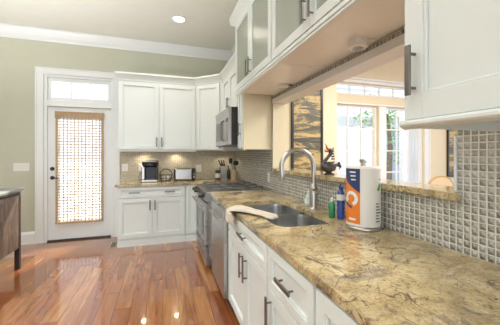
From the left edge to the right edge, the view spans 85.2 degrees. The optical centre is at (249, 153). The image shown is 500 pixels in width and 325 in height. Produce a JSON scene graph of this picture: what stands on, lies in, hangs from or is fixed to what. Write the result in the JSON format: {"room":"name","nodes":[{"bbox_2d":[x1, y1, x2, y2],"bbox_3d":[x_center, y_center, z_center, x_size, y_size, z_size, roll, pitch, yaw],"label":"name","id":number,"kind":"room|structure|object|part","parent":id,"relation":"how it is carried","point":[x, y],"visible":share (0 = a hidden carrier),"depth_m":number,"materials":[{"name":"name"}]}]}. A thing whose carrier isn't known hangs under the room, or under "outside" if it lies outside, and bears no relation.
{"room":"kitchen","nodes":[
{"label":"kitchen","id":0,"kind":"room"},
{"bbox_2d":[0,37,227,231],"bbox_3d":[-2.939,-0.260,4.315,5.830,3.240,0.150,0,0,-18],"label":"wall","id":1,"kind":"structure","parent":0,"point":[19,58],"depth_m":4.11,"materials":[{"name":"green paint"}]},
{"bbox_2d":[13,163,29,170],"bbox_3d":[-3.424,0.195,4.075,0.200,0.120,0.010,0,0,-18],"label":"light switch","id":2,"kind":"object","parent":1,"relation":"attached to","point":[16,166],"visible":1,"depth_m":4.07,"materials":[{"name":"white plastic"}]},
{"bbox_2d":[21,231,34,244],"bbox_3d":[-4.475,1.268,3.734,2.550,0.185,0.019,0,0,-18],"label":"baseboard","id":3,"kind":"structure","parent":1,"relation":"attached to","point":[27,238],"depth_m":4.09,"materials":[{"name":"white paint"}]},
{"bbox_2d":[35,66,119,243],"bbox_3d":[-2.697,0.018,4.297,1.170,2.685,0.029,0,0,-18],"label":"trim","id":4,"kind":"structure","parent":1,"relation":"attached to","point":[39,71],"depth_m":4.15,"materials":[{"name":"white paint"}]},
{"bbox_2d":[47,235,110,241],"bbox_3d":[-2.720,1.350,4.385,0.890,0.020,0.150,0,0,-18],"label":"trim","id":5,"kind":"structure","parent":1,"relation":"attached to","point":[107,235],"depth_m":4.31,"materials":[{"name":"brown metal"}]},
{"bbox_2d":[48,107,110,239],"bbox_3d":[-2.705,0.301,4.337,0.884,2.073,0.111,0,0,-18],"label":"door","id":6,"kind":"structure","parent":1,"relation":"in","point":[100,228],"depth_m":4.34,"materials":[{"name":"white paint"}]},
{"bbox_2d":[48,77,110,102],"bbox_3d":[-2.717,-1.012,4.375,0.888,0.361,0.050,0,0,-18],"label":"window","id":7,"kind":"structure","parent":1,"relation":"in","point":[51,80],"depth_m":4.35,"materials":[{"name":"white paint"}]},
{"bbox_2d":[55,111,103,223],"bbox_3d":[-2.698,0.212,4.316,0.680,1.756,0.034,0,0,-18],"label":"blind","id":8,"kind":"object","parent":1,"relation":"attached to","point":[85,116],"visible":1,"depth_m":4.31,"materials":[{"name":"beige fabric"}]},
{"bbox_2d":[0,23,232,60],"bbox_3d":[-2.966,-1.802,4.170,5.690,0.155,0.110,0,0,-18],"label":"trim","id":9,"kind":"structure","parent":1,"relation":"attached to","point":[6,30],"depth_m":4.38,"materials":[{"name":"white paint"}]},
{"bbox_2d":[114,71,195,151],"bbox_3d":[-1.520,-0.647,4.479,1.227,1.215,0.400,0,0,-18],"label":"upper cabinet","id":10,"kind":"object","parent":1,"relation":"attached to","point":[157,113],"visible":1,"depth_m":4.33,"materials":[{"name":"white paint"}]},
{"bbox_3d":[-1.734,-0.600,4.264,0.585,1.050,0.019,0,0,-18],"label":"door","id":11,"kind":"part","parent":10,"relation":"part of","materials":[{"name":"white paint"}]},
{"bbox_3d":[-1.520,-1.198,4.479,1.227,0.115,0.400,0,0,-18],"label":"crown","id":12,"kind":"part","parent":10,"relation":"part of","materials":[{"name":"white paint"}]},
{"bbox_3d":[-1.469,-0.050,4.370,1.175,0.020,0.020,0,0,-18],"label":"light rail","id":13,"kind":"part","parent":10,"relation":"part of","materials":[{"name":"white paint"}]},
{"bbox_3d":[-1.179,-0.600,4.441,0.570,1.050,0.019,0,0,-18],"label":"door","id":14,"kind":"part","parent":10,"relation":"part of","materials":[{"name":"white paint"}]},
{"bbox_2d":[121,151,234,180],"bbox_3d":[-1.205,0.173,4.784,1.940,0.546,0.010,0,0,-18],"label":"wall tile","id":15,"kind":"structure","parent":1,"relation":"attached to","point":[208,160],"depth_m":4.75,"materials":[{"name":"beige tile"}]},
{"bbox_2d":[122,164,127,170],"bbox_3d":[-2.068,0.225,4.497,0.090,0.125,0.010,0,0,-18],"label":"power outlet","id":16,"kind":"object","parent":15,"relation":"attached to","point":[124,166],"visible":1,"depth_m":4.50,"materials":[{"name":"white plastic"}]},
{"bbox_2d":[196,165,200,171],"bbox_3d":[-0.916,0.255,4.866,0.090,0.125,0.010,0,0,-18],"label":"power outlet","id":17,"kind":"object","parent":15,"relation":"attached to","point":[198,167],"visible":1,"depth_m":4.86,"materials":[{"name":"white plastic"}]},
{"bbox_2d":[194,73,245,150],"bbox_3d":[-0.553,-0.657,4.579,0.822,1.195,0.775,0,0,-18],"label":"upper cabinet","id":18,"kind":"object","parent":1,"relation":"attached to","point":[209,88],"visible":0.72,"depth_m":4.42,"materials":[{"name":"white paint"}]},
{"bbox_3d":[-0.682,-0.600,4.413,0.452,1.050,0.019,0,0,27],"label":"door","id":19,"kind":"part","parent":18,"relation":"part of","materials":[{"name":"white paint"}]},
{"bbox_3d":[-0.553,-1.198,4.579,0.822,0.115,0.775,0,0,-18],"label":"crown","id":20,"kind":"part","parent":18,"relation":"part of","materials":[{"name":"white paint"}]},
{"bbox_2d":[0,0,237,50],"bbox_3d":[1.223,-1.930,0.444,11.400,0.100,10.100,0,0,-18],"label":"ceiling","id":21,"kind":"structure","parent":0,"point":[207,25],"depth_m":3.77,"materials":[{"name":"paint"}]},
{"bbox_2d":[171,15,186,22],"bbox_3d":[-0.991,-1.875,3.788,0.216,0.008,0.216,0,0,-18],"label":"recessed light","id":22,"kind":"object","parent":21,"relation":"in","point":[176,18],"visible":1,"depth_m":3.79,"materials":[{"name":"white paint"}]},
{"bbox_2d":[0,237,239,324],"bbox_3d":[1.223,1.410,0.444,11.400,0.100,10.100,0,0,-18],"label":"floor","id":23,"kind":"structure","parent":0,"point":[84,281],"depth_m":2.75,"materials":[{"name":"brown wood"}]},
{"bbox_2d":[0,188,23,269],"bbox_3d":[-2.738,0.882,2.421,0.560,0.955,1.620,0,0,-18],"label":"kitchen island","id":24,"kind":"object","parent":23,"relation":"on","point":[10,198],"visible":1,"depth_m":3.04,"materials":[{"name":"brown wood"}]},
{"bbox_3d":[-2.532,0.790,2.589,0.018,0.630,1.275,0,0,-18],"label":"door","id":25,"kind":"part","parent":24,"relation":"part of","materials":[{"name":"brown wood"}]},
{"bbox_3d":[-2.752,0.913,3.222,0.050,0.894,0.045,0,0,-18],"label":"leg","id":26,"kind":"part","parent":24,"relation":"part of","materials":[{"name":"brown wood"}]},
{"bbox_2d":[108,242,116,247],"bbox_3d":[-2.037,1.356,4.063,0.105,0.008,0.260,0,0,-18],"label":"floor vent","id":27,"kind":"object","parent":23,"relation":"in","point":[113,244],"visible":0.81,"depth_m":4.03,"materials":[{"name":"beige metal"}]},
{"bbox_2d":[117,185,184,247],"bbox_3d":[-1.540,0.920,4.329,0.963,0.879,0.606,0,0,-18],"label":"base cabinet","id":28,"kind":"object","parent":23,"relation":"on","point":[146,215],"visible":0.99,"depth_m":4.07,"materials":[{"name":"white paint"}]},
{"bbox_3d":[-1.688,0.945,4.011,0.468,0.580,0.019,0,0,-18],"label":"door","id":29,"kind":"part","parent":28,"relation":"part of","materials":[{"name":"white paint"}]},
{"bbox_3d":[-1.463,0.570,4.083,0.940,0.150,0.019,0,0,-18],"label":"drawer","id":30,"kind":"part","parent":28,"relation":"part of","materials":[{"name":"white paint"}]},
{"bbox_3d":[-1.238,0.945,4.155,0.467,0.580,0.019,0,0,-18],"label":"door","id":31,"kind":"part","parent":28,"relation":"part of","materials":[{"name":"white paint"}]},
{"bbox_2d":[185,185,196,240],"bbox_3d":[-0.609,0.920,4.522,0.925,0.879,0.805,0,0,-18],"label":"base cabinet","id":32,"kind":"object","parent":23,"relation":"on","point":[190,204],"visible":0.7,"depth_m":4.25,"materials":[{"name":"white paint"}]},
{"bbox_2d":[115,178,242,186],"bbox_3d":[-1.073,0.463,4.371,1.939,0.034,0.855,0,0,-18],"label":"countertop","id":33,"kind":"structure","parent":32,"relation":"on","point":[196,181],"depth_m":4.26,"materials":[{"name":"stone"}]},
{"bbox_2d":[138,160,158,181],"bbox_3d":[-1.661,0.272,4.439,0.330,0.347,0.361,0,0,-18],"label":"coffee maker","id":34,"kind":"object","parent":33,"relation":"on","point":[149,171],"visible":1,"depth_m":4.33,"materials":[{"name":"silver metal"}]},
{"bbox_3d":[-1.728,0.308,4.418,0.050,0.205,0.230,0,0,-18],"label":"tank","id":35,"kind":"part","parent":34,"relation":"part of","materials":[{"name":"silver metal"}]},
{"bbox_2d":[159,169,172,180],"bbox_3d":[-1.390,0.344,4.511,0.212,0.198,0.208,0,0,-18],"label":"wire basket","id":36,"kind":"object","parent":33,"relation":"on","point":[163,169],"visible":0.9,"depth_m":4.49,"materials":[{"name":"brown metal"}]},
{"bbox_3d":[-1.390,0.393,4.511,0.208,0.101,0.208,0,0,-18],"label":"wire frame","id":37,"kind":"part","parent":36,"relation":"part of","materials":[{"name":"brown metal"}]},
{"bbox_2d":[174,168,194,180],"bbox_3d":[-1.107,0.344,4.595,0.348,0.203,0.196,0,0,-18],"label":"toaster","id":38,"kind":"object","parent":33,"relation":"on","point":[179,173],"visible":0.99,"depth_m":4.52,"materials":[{"name":"silver metal"}]},
{"bbox_3d":[-0.966,0.339,4.646,0.050,0.191,0.184,0,0,-18],"label":"panel","id":39,"kind":"part","parent":38,"relation":"part of","materials":[{"name":"black plastic"}]},
{"bbox_2d":[215,170,219,179],"bbox_3d":[-0.566,0.363,4.774,0.092,0.165,0.092,0,0,-18],"label":"canister","id":40,"kind":"object","parent":33,"relation":"on","point":[217,173],"visible":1,"depth_m":4.74,"materials":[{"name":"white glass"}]},
{"bbox_2d":[218,160,226,179],"bbox_3d":[-0.494,0.276,4.829,0.139,0.338,0.180,0,0,-18],"label":"knife block","id":41,"kind":"object","parent":33,"relation":"on","point":[223,173],"visible":0.99,"depth_m":4.81,"materials":[{"name":"grey plastic"}]},
{"bbox_2d":[227,165,229,178],"bbox_3d":[-0.381,0.323,4.834,0.066,0.245,0.066,0,0,-18],"label":"oil bottle","id":42,"kind":"object","parent":33,"relation":"on","point":[228,169],"visible":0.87,"depth_m":4.81,"materials":[{"name":"green glass"}]},
{"bbox_2d":[231,169,236,179],"bbox_3d":[-0.274,0.360,4.763,0.106,0.172,0.106,0,0,-18],"label":"utensil crock","id":43,"kind":"object","parent":33,"relation":"on","point":[233,172],"visible":0.98,"depth_m":4.72,"materials":[{"name":"beige ceramic"}]},
{"bbox_2d":[208,199,232,309],"bbox_3d":[-0.054,0.921,2.719,0.647,0.878,0.612,0,0,-18],"label":"dishwasher","id":44,"kind":"object","parent":23,"relation":"on","point":[220,229],"visible":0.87,"depth_m":2.47,"materials":[{"name":"grey metal"}]},
{"bbox_3d":[-0.340,0.590,2.626,0.046,0.018,0.510,0,0,-18],"label":"handle","id":45,"kind":"part","parent":44,"relation":"part of","materials":[{"name":"silver metal"}]},
{"bbox_3d":[-0.305,0.905,2.639,0.032,0.690,0.606,0,0,-18],"label":"door panel","id":46,"kind":"part","parent":44,"relation":"part of","materials":[{"name":"silver metal"}]},
{"bbox_2d":[192,181,269,265],"bbox_3d":[-0.305,0.884,3.690,0.873,0.952,0.905,0,0,-18],"label":"gas range","id":47,"kind":"object","parent":23,"relation":"on","point":[203,196],"visible":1,"depth_m":3.36,"materials":[{"name":"silver metal"}]},
{"bbox_3d":[-0.647,1.192,3.581,0.049,0.215,0.889,0,0,-18],"label":"warming drawer","id":48,"kind":"part","parent":47,"relation":"part of","materials":[{"name":"silver metal"}]},
{"bbox_3d":[-0.640,0.820,3.583,0.034,0.500,0.889,0,0,-18],"label":"oven door","id":49,"kind":"part","parent":47,"relation":"part of","materials":[{"name":"silver metal"}]},
{"bbox_3d":[-0.644,0.501,3.582,0.045,0.118,0.901,0,0,-18],"label":"control panel","id":50,"kind":"part","parent":47,"relation":"part of","materials":[{"name":"silver metal"}]},
{"bbox_2d":[198,182,269,192],"bbox_3d":[-0.263,0.447,3.703,0.785,0.017,0.905,0,0,-18],"label":"cooktop","id":51,"kind":"object","parent":47,"relation":"in","point":[207,187],"depth_m":3.52,"materials":[{"name":"silver metal"}]},
{"bbox_2d":[228,213,306,324],"bbox_3d":[0.287,0.920,2.018,0.776,0.879,0.925,0,0,-18],"label":"base cabinet","id":52,"kind":"object","parent":23,"relation":"on","point":[248,286],"visible":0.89,"depth_m":1.81,"materials":[{"name":"white paint"}]},
{"bbox_3d":[-0.102,0.950,2.108,0.019,0.590,0.497,0,0,-18],"label":"door","id":53,"kind":"part","parent":52,"relation":"part of","materials":[{"name":"white paint"}]},
{"bbox_3d":[-0.064,0.775,1.901,0.036,0.170,0.020,0,0,-18],"label":"handle","id":54,"kind":"part","parent":52,"relation":"part of","materials":[{"name":"grey metal"}]},
{"bbox_3d":[-0.061,0.570,1.891,0.036,0.020,0.160,0,0,-18],"label":"handle","id":55,"kind":"part","parent":52,"relation":"part of","materials":[{"name":"grey metal"}]},
{"bbox_3d":[-0.038,0.775,1.820,0.036,0.170,0.020,0,0,-18],"label":"handle","id":56,"kind":"part","parent":52,"relation":"part of","materials":[{"name":"grey metal"}]},
{"bbox_3d":[-0.039,0.570,1.913,0.019,0.150,0.905,0,0,-18],"label":"drawer","id":57,"kind":"part","parent":52,"relation":"part of","materials":[{"name":"white paint"}]},
{"bbox_3d":[0.037,0.950,1.674,0.019,0.590,0.403,0,0,-18],"label":"door","id":58,"kind":"part","parent":52,"relation":"part of","materials":[{"name":"white paint"}]},
{"bbox_2d":[211,190,499,324],"bbox_3d":[0.400,0.463,1.720,0.749,0.034,3.272,0,0,-18],"label":"countertop","id":59,"kind":"structure","parent":52,"relation":"on","point":[386,276],"depth_m":1.06,"materials":[{"name":"stone"}]},
{"bbox_2d":[225,205,277,224],"bbox_3d":[-0.041,0.475,2.046,0.217,0.138,0.563,0,0,-36],"label":"dish towel","id":60,"kind":"object","parent":59,"relation":"on","point":[229,216],"visible":1,"depth_m":2.03,"materials":[{"name":"fabric"}]},
{"bbox_2d":[279,148,320,209],"bbox_3d":[0.407,0.197,2.168,0.349,0.498,0.117,0,0,-14],"label":"kitchen faucet","id":61,"kind":"object","parent":59,"relation":"on","point":[314,191],"visible":1,"depth_m":2.19,"materials":[{"name":"silver metal"}]},
{"bbox_3d":[0.527,0.302,2.176,0.057,0.057,0.117,0,0,30],"label":"lever","id":62,"kind":"part","parent":61,"relation":"part of","materials":[{"name":"silver metal"}]},
{"bbox_2d":[304,190,309,205],"bbox_3d":[0.513,0.378,2.369,0.076,0.135,0.075,0,0,-18],"label":"soap bottle","id":63,"kind":"object","parent":59,"relation":"on","point":[307,197],"visible":0.68,"depth_m":2.34,"materials":[{"name":"white plastic"}]},
{"bbox_2d":[329,197,334,218],"bbox_3d":[0.570,0.373,1.894,0.044,0.146,0.044,0,0,-18],"label":"soap bottle","id":64,"kind":"object","parent":59,"relation":"on","point":[331,203],"visible":1,"depth_m":1.88,"materials":[{"name":"green plastic"}]},
{"bbox_2d":[337,184,344,218],"bbox_3d":[0.625,0.326,1.871,0.054,0.240,0.053,0,0,-18],"label":"soap bottle","id":65,"kind":"object","parent":59,"relation":"on","point":[340,194],"visible":1,"depth_m":1.85,"materials":[{"name":"blue plastic"}]},
{"bbox_2d":[345,159,381,231],"bbox_3d":[0.686,0.238,1.647,0.204,0.414,0.204,0,0,-18],"label":"paper towel roll","id":66,"kind":"object","parent":59,"relation":"on","point":[363,182],"visible":1,"depth_m":1.56,"materials":[{"name":"white paper"}]},
{"bbox_3d":[0.686,0.054,1.647,0.044,0.046,0.044,0,0,-18],"label":"holder knob","id":67,"kind":"part","parent":66,"relation":"part of","materials":[{"name":"silver metal"}]},
{"bbox_2d":[264,246,317,324],"bbox_3d":[0.501,0.920,1.348,0.776,0.879,0.478,0,0,-18],"label":"base cabinet","id":68,"kind":"object","parent":23,"relation":"on","point":[291,296],"visible":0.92,"depth_m":1.24,"materials":[{"name":"white paint"}]},
{"bbox_3d":[0.093,0.840,1.410,0.036,0.200,0.020,0,0,-18],"label":"handle","id":69,"kind":"part","parent":68,"relation":"part of","materials":[{"name":"grey metal"}]},
{"bbox_3d":[0.152,0.595,1.225,0.036,0.020,0.160,0,0,-18],"label":"handle","id":70,"kind":"part","parent":68,"relation":"part of","materials":[{"name":"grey metal"}]},
{"bbox_3d":[0.175,0.980,1.243,0.019,0.530,0.462,0,0,-18],"label":"door","id":71,"kind":"part","parent":68,"relation":"part of","materials":[{"name":"white paint"}]},
{"bbox_2d":[316,288,360,324],"bbox_3d":[0.746,0.920,0.643,0.740,0.879,1.010,0,0,-18],"label":"base cabinet","id":72,"kind":"object","parent":23,"relation":"on","point":[328,312],"visible":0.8,"depth_m":0.93,"materials":[{"name":"white paint"}]},
{"bbox_2d":[428,175,453,186],"bbox_3d":[2.904,0.845,4.390,0.494,1.031,0.487,0,0,-18],"label":"dining chair","id":73,"kind":"object","parent":23,"relation":"on","point":[437,180],"visible":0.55,"depth_m":4.18,"materials":[{"name":"beige wood"}]},
{"bbox_2d":[248,204,328,226],"bbox_3d":[0.240,0.591,2.137,0.452,0.220,0.943,0,0,-18],"label":"double sink","id":74,"kind":"object","parent":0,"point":[287,216],"visible":0.12,"depth_m":2.15,"materials":[{"name":"silver metal"}]},
{"bbox_3d":[0.168,0.591,2.362,0.452,0.220,0.471,0,0,-18],"label":"bowl","id":75,"kind":"part","parent":74,"relation":"part of","materials":[{"name":"silver metal"}]},
{"bbox_3d":[0.313,0.576,1.910,0.452,0.190,0.466,0,0,-18],"label":"bowl","id":76,"kind":"part","parent":74,"relation":"part of","materials":[{"name":"silver metal"}]},
{"bbox_2d":[272,26,457,245],"bbox_3d":[1.306,-0.260,0.381,0.140,3.240,9.930,0,0,-18],"label":"wall","id":77,"kind":"structure","parent":0,"point":[404,26],"depth_m":1.93,"materials":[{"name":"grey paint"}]},
{"bbox_2d":[215,107,237,146],"bbox_3d":[-0.193,-0.355,3.889,0.549,0.480,0.875,0,0,-18],"label":"microwave","id":78,"kind":"object","parent":77,"relation":"attached to","point":[226,120],"visible":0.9,"depth_m":3.48,"materials":[{"name":"silver metal"}]},
{"bbox_3d":[-0.416,-0.309,3.932,0.035,0.383,0.653,0,0,-18],"label":"door","id":79,"kind":"part","parent":78,"relation":"part of","materials":[{"name":"silver metal"}]},
{"bbox_3d":[-0.373,-0.310,3.655,0.063,0.291,0.024,0,0,-18],"label":"handle","id":80,"kind":"part","parent":78,"relation":"part of","materials":[{"name":"grey metal"}]},
{"bbox_3d":[-0.281,-0.309,3.516,0.033,0.383,0.215,0,0,-18],"label":"control panel","id":81,"kind":"part","parent":78,"relation":"part of","materials":[{"name":"silver metal"}]},
{"bbox_2d":[220,54,237,109],"bbox_3d":[-0.136,-0.930,3.912,0.434,0.650,0.905,0,0,-18],"label":"upper cabinet","id":82,"kind":"object","parent":77,"relation":"attached to","point":[227,74],"visible":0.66,"depth_m":3.82,"materials":[{"name":"white paint"}]},
{"bbox_3d":[-0.356,-0.870,4.081,0.019,0.510,0.400,0,0,-18],"label":"door","id":83,"kind":"part","parent":82,"relation":"part of","materials":[{"name":"white paint"}]},
{"bbox_3d":[-0.136,-1.198,3.912,0.434,0.115,0.905,0,0,-18],"label":"crown","id":84,"kind":"part","parent":82,"relation":"part of","materials":[{"name":"white paint"}]},
{"bbox_3d":[-0.223,-0.870,3.666,0.019,0.510,0.460,0,0,-18],"label":"door","id":85,"kind":"part","parent":82,"relation":"part of","materials":[{"name":"white paint"}]},
{"bbox_2d":[234,53,271,150],"bbox_3d":[0.033,-0.647,3.383,0.434,1.215,0.201,0,0,-18],"label":"upper cabinet","id":86,"kind":"object","parent":77,"relation":"attached to","point":[254,110],"visible":0.7,"depth_m":3.30,"materials":[{"name":"white paint"}]},
{"bbox_3d":[-0.119,-0.600,3.342,0.019,1.050,0.170,0,0,-18],"label":"door","id":87,"kind":"part","parent":86,"relation":"part of","materials":[{"name":"white paint"}]},
{"bbox_3d":[0.095,-0.590,3.304,0.364,1.100,0.012,0,0,-18],"label":"panel","id":88,"kind":"part","parent":86,"relation":"part of","materials":[{"name":"beige paint"}]},
{"bbox_2d":[229,0,324,95],"bbox_3d":[0.190,-1.131,2.728,0.534,0.927,1.178,0,0,-18],"label":"upper cabinet","id":89,"kind":"object","parent":77,"relation":"attached to","point":[251,20],"visible":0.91,"depth_m":2.70,"materials":[{"name":"white paint"}]},
{"bbox_3d":[0.190,-1.538,2.728,0.534,0.115,1.178,0,0,-18],"label":"crown","id":90,"kind":"part","parent":89,"relation":"part of","materials":[{"name":"white paint"}]},
{"bbox_3d":[-0.079,-1.095,2.888,0.019,0.750,0.550,0,0,-18],"label":"door","id":91,"kind":"part","parent":89,"relation":"part of","materials":[{"name":"white paint"}]},
{"bbox_3d":[-0.008,-0.840,2.575,0.036,0.160,0.020,0,0,-18],"label":"handle","id":92,"kind":"part","parent":89,"relation":"part of","materials":[{"name":"grey metal"}]},
{"bbox_3d":[0.012,-0.689,2.635,0.042,0.042,1.108,0,0,-18],"label":"light rail","id":93,"kind":"part","parent":89,"relation":"part of","materials":[{"name":"white paint"}]},
{"bbox_3d":[0.088,-1.095,2.367,0.019,0.750,0.535,0,0,-18],"label":"door","id":94,"kind":"part","parent":89,"relation":"part of","materials":[{"name":"white paint"}]},
{"bbox_3d":[0.237,-0.719,2.707,0.430,0.018,1.072,0,0,-18],"label":"panel","id":95,"kind":"part","parent":89,"relation":"part of","materials":[{"name":"beige wood"}]},
{"bbox_2d":[277,83,292,87],"bbox_3d":[0.355,-0.699,2.791,0.153,0.024,0.116,0,0,-18],"label":"puck light","id":96,"kind":"object","parent":89,"relation":"attached to","point":[281,85],"visible":1,"depth_m":2.76,"materials":[{"name":"white plastic"}]},
{"bbox_2d":[273,104,284,167],"bbox_3d":[0.357,-0.221,3.341,0.165,0.782,0.012,0,0,-18],"label":"trim","id":97,"kind":"structure","parent":77,"relation":"attached to","point":[278,109],"depth_m":3.33,"materials":[{"name":"beige paint"}]},
{"bbox_2d":[271,0,404,67],"bbox_3d":[0.545,-1.131,1.618,0.534,0.927,1.150,0,0,-18],"label":"upper cabinet","id":98,"kind":"object","parent":77,"relation":"attached to","point":[314,33],"visible":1,"depth_m":1.62,"materials":[{"name":"white paint"}]},
{"bbox_3d":[0.260,-1.095,1.827,0.019,0.750,0.562,0,0,-18],"label":"door","id":99,"kind":"part","parent":98,"relation":"part of","materials":[{"name":"white paint"}]},
{"bbox_3d":[0.307,-0.840,1.589,0.036,0.160,0.020,0,0,-18],"label":"handle","id":100,"kind":"part","parent":98,"relation":"part of","materials":[{"name":"grey metal"}]},
{"bbox_3d":[0.333,-0.840,1.508,0.036,0.160,0.020,0,0,-18],"label":"handle","id":101,"kind":"part","parent":98,"relation":"part of","materials":[{"name":"grey metal"}]},
{"bbox_3d":[0.356,-0.689,1.558,0.042,0.042,1.150,0,0,-18],"label":"light rail","id":102,"kind":"part","parent":98,"relation":"part of","materials":[{"name":"white paint"}]},
{"bbox_3d":[0.433,-1.095,1.286,0.019,0.750,0.565,0,0,-18],"label":"door","id":103,"kind":"part","parent":98,"relation":"part of","materials":[{"name":"white paint"}]},
{"bbox_2d":[348,35,374,51],"bbox_3d":[0.687,-0.680,1.690,0.153,0.060,0.116,0,0,-18],"label":"puck light","id":104,"kind":"object","parent":98,"relation":"attached to","point":[357,43],"visible":1,"depth_m":1.65,"materials":[{"name":"white plastic"}]},
{"bbox_2d":[272,33,404,103],"bbox_3d":[0.684,-0.641,2.311,0.168,0.056,2.175,0,0,-18],"label":"trim","id":105,"kind":"structure","parent":77,"relation":"attached to","point":[393,49],"depth_m":2.00,"materials":[{"name":"white paint"}]},
{"bbox_2d":[270,168,459,200],"bbox_3d":[0.690,0.191,2.287,0.232,0.036,2.197,0,0,-18],"label":"bar","id":106,"kind":"object","parent":77,"relation":"attached to","point":[430,190],"visible":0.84,"depth_m":1.52,"materials":[{"name":"stone"}]},
{"bbox_2d":[321,143,341,174],"bbox_3d":[0.680,0.042,2.293,0.172,0.262,0.101,0,0,-18],"label":"bird figurine","id":107,"kind":"object","parent":106,"relation":"on","point":[328,167],"visible":1,"depth_m":2.27,"materials":[{"name":"metal"}]},
{"bbox_2d":[235,28,499,265],"bbox_3d":[0.626,-0.128,2.258,0.009,1.147,5.919,0,0,-18],"label":"wall tile","id":108,"kind":"structure","parent":77,"relation":"attached to","point":[470,226],"depth_m":1.28,"materials":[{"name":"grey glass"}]},
{"bbox_2d":[399,0,499,131],"bbox_3d":[0.869,-0.840,0.605,0.534,1.511,0.862,0,0,-18],"label":"upper cabinet","id":109,"kind":"object","parent":77,"relation":"attached to","point":[452,47],"visible":1,"depth_m":0.80,"materials":[{"name":"white paint"}]},
{"bbox_3d":[0.529,-0.274,0.896,0.036,0.165,0.020,0,0,-18],"label":"handle","id":110,"kind":"part","parent":109,"relation":"part of","materials":[{"name":"grey metal"}]},
{"bbox_3d":[0.886,-0.112,0.610,0.498,0.056,0.862,0,0,-18],"label":"light rail","id":111,"kind":"part","parent":109,"relation":"part of","materials":[{"name":"white paint"}]},
{"bbox_2d":[454,136,457,190],"bbox_3d":[0.945,0.045,1.246,0.019,0.250,0.011,0,0,-18],"label":"trim","id":112,"kind":"structure","parent":77,"relation":"attached to","point":[455,137],"depth_m":1.24,"materials":[{"name":"white paint"}]},
{"bbox_2d":[285,56,453,183],"bbox_3d":[2.834,-0.260,4.975,5.570,3.240,0.550,0,0,-18],"label":"wall","id":113,"kind":"structure","parent":0,"point":[393,70],"depth_m":4.94,"materials":[{"name":"yellow paint"}]},
{"bbox_2d":[291,89,322,171],"bbox_3d":[0.849,-0.300,4.032,0.525,1.920,0.034,0,0,-18],"label":"framed painting","id":114,"kind":"object","parent":113,"relation":"attached to","point":[307,111],"visible":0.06,"depth_m":4.03,"materials":[{"name":"black plastic"}]},
{"bbox_2d":[337,104,375,173],"bbox_3d":[1.868,-0.152,4.876,0.930,1.425,0.050,0,0,-18],"label":"window","id":115,"kind":"structure","parent":113,"relation":"in","point":[347,128],"depth_m":4.91,"materials":[{"name":"white paint"}]},
{"bbox_2d":[337,77,430,183],"bbox_3d":[2.402,-0.338,4.936,2.437,1.995,0.059,0,0,-18],"label":"trim","id":116,"kind":"structure","parent":113,"relation":"attached to","point":[382,110],"depth_m":4.96,"materials":[{"name":"white paint"}]},
{"bbox_2d":[386,108,421,182],"bbox_3d":[2.918,-0.152,5.212,0.925,1.425,0.050,0,0,-18],"label":"window","id":117,"kind":"structure","parent":113,"relation":"in","point":[396,129],"depth_m":5.16,"materials":[{"name":"white paint"}]},
{"bbox_2d":[403,129,421,181],"bbox_3d":[3.121,-0.152,5.221,0.473,1.405,0.010,0,0,-18],"label":"sheer curtain","id":118,"kind":"object","parent":117,"relation":"hanging from","point":[412,151],"visible":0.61,"depth_m":5.23,"materials":[{"name":"fabric"}]},
{"bbox_2d":[447,130,456,176],"bbox_3d":[4.226,-0.190,5.532,0.580,1.300,0.034,0,0,-18],"label":"framed painting","id":119,"kind":"object","parent":113,"relation":"attached to","point":[451,134],"visible":0.25,"depth_m":5.47,"materials":[{"name":"black plastic"}]},
{"label":"outside","id":120,"kind":"structure","parent":0,"visible":0},
{"bbox_2d":[60,162,100,219],"bbox_3d":[-5.154,1.545,32.526,70.000,0.130,54.900,0,0,-18],"label":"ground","id":121,"kind":"structure","parent":120,"point":[61,163],"depth_m":11.03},
{"bbox_2d":[337,125,371,174],"bbox_3d":[3.589,0.175,10.114,3.000,2.570,0.080,0,0,-18],"label":"fence","id":122,"kind":"object","parent":121,"relation":"on","point":[354,134],"visible":0.18,"depth_m":10.16,"materials":[{"name":"white paint"}]},
{"bbox_2d":[337,115,398,179],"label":"window","id":123,"kind":"structure","parent":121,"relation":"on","point":[341,120],"depth_m":14.89,"materials":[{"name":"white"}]},
{"bbox_2d":[351,94,403,179],"bbox_3d":[5.997,-0.872,11.766,3.018,4.718,3.028,0,0,-18],"label":"tree","id":124,"kind":"object","parent":121,"relation":"on","point":[390,154],"visible":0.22,"depth_m":11.72,"materials":[{"name":"green plant"}]},
{"bbox_2d":[399,111,405,180],"bbox_3d":[2.955,-0.070,8.242,4.250,3.100,1.300,0,0,-18],"label":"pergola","id":125,"kind":"object","parent":121,"relation":"on","point":[401,113],"visible":0.02,"depth_m":8.38,"materials":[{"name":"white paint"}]},
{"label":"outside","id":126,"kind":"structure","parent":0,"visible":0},
{"bbox_2d":[337,82,404,98],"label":"transom window","id":127,"kind":"structure","parent":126,"point":[342,88],"depth_m":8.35,"materials":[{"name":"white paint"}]}
]}

